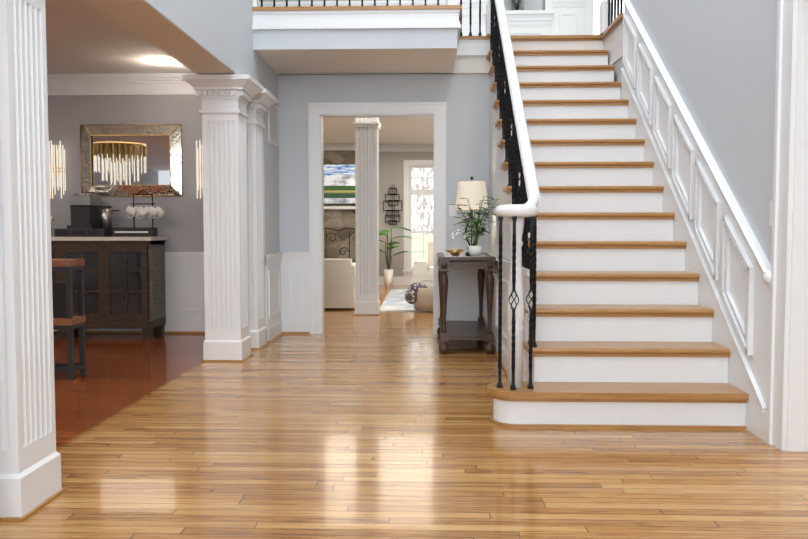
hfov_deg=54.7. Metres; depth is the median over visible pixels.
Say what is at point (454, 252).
bowl
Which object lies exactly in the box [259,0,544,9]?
wall
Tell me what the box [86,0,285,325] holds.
wall
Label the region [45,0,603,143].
ceiling
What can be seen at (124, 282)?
sideboard
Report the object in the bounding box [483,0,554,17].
trim
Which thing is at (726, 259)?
trim
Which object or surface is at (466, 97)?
wall
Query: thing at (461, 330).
console table
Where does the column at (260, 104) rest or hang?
on the floor
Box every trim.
[47,73,204,333]
[252,0,807,451]
[259,0,584,35]
[379,144,433,284]
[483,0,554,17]
[585,0,623,34]
[621,0,770,441]
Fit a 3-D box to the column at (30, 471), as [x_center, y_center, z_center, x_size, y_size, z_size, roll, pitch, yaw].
[-1.506,-0.207,2.871,0.510,2.185,0.510,0,3,2]
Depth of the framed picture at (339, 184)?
13.69 m
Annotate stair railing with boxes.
[253,0,622,389]
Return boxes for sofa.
[324,259,355,307]
[413,242,432,285]
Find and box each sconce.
[49,140,65,198]
[196,140,202,198]
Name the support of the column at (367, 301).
on the floor
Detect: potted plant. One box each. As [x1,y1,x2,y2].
[379,227,412,287]
[450,196,499,255]
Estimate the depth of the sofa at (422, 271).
10.99 m
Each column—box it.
[0,0,65,521]
[182,74,263,361]
[247,89,277,349]
[354,118,380,314]
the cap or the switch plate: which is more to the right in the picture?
the switch plate
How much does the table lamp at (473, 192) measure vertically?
0.689 m
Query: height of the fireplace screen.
1.250 m
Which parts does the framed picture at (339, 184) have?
mountain picture frame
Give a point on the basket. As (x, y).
(419, 296)
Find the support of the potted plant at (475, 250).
on the console table
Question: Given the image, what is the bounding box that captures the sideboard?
[51,236,166,338]
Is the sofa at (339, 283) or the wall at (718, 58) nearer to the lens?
the wall at (718, 58)
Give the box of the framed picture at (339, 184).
[324,164,354,203]
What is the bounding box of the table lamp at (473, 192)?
[455,177,487,253]
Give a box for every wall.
[48,74,489,251]
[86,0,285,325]
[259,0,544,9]
[324,143,432,275]
[613,0,777,264]
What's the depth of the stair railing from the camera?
4.63 m
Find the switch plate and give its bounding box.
[449,204,456,215]
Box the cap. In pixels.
[353,122,380,129]
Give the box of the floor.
[0,285,807,538]
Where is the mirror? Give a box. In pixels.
[80,124,182,196]
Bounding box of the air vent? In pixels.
[268,104,278,147]
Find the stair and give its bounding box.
[486,35,748,429]
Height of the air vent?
0.380 m
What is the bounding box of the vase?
[509,0,524,9]
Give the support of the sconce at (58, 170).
attached to the wall at (466, 97)
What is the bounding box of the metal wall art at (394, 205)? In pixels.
[383,185,401,224]
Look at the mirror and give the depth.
7.61 m
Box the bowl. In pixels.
[445,249,464,255]
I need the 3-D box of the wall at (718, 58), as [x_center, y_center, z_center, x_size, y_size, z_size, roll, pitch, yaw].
[1.764,-1.903,1.210,0.105,5.750,12.730,0,3,2]
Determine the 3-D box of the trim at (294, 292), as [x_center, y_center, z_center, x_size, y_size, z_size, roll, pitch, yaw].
[0.214,-1.706,1.279,3.247,5.350,12.750,0,3,2]
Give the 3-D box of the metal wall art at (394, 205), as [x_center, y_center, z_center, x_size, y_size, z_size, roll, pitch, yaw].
[-0.201,-1.151,13.931,0.340,0.720,0.020,0,3,2]
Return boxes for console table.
[436,252,495,353]
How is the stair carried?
on the floor
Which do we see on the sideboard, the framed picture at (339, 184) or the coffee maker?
the coffee maker
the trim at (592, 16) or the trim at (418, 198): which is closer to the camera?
the trim at (592, 16)
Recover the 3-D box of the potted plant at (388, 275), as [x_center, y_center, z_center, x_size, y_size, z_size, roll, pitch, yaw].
[-0.244,-0.207,13.357,0.840,1.056,0.863,0,3,2]
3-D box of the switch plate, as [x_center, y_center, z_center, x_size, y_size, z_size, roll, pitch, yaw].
[0.473,-0.577,7.546,0.075,0.120,0.006,0,3,2]
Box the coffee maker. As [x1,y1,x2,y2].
[54,193,119,236]
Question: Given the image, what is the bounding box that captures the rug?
[380,289,432,311]
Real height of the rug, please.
0.012 m
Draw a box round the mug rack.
[111,190,165,236]
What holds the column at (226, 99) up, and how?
on the floor
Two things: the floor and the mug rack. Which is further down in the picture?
the floor
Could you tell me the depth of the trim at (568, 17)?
9.50 m
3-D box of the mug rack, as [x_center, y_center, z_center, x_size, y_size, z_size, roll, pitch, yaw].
[-2.513,-0.534,7.423,0.494,0.440,0.142,0,3,2]
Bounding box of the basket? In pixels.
[405,280,432,310]
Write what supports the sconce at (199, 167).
attached to the wall at (466, 97)
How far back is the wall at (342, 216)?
13.92 m
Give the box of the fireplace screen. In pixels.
[324,228,355,258]
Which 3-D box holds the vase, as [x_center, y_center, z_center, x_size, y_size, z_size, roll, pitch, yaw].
[1.408,-3.557,9.607,0.567,0.828,0.283,0,3,2]
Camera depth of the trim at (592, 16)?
11.03 m
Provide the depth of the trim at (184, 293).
7.63 m

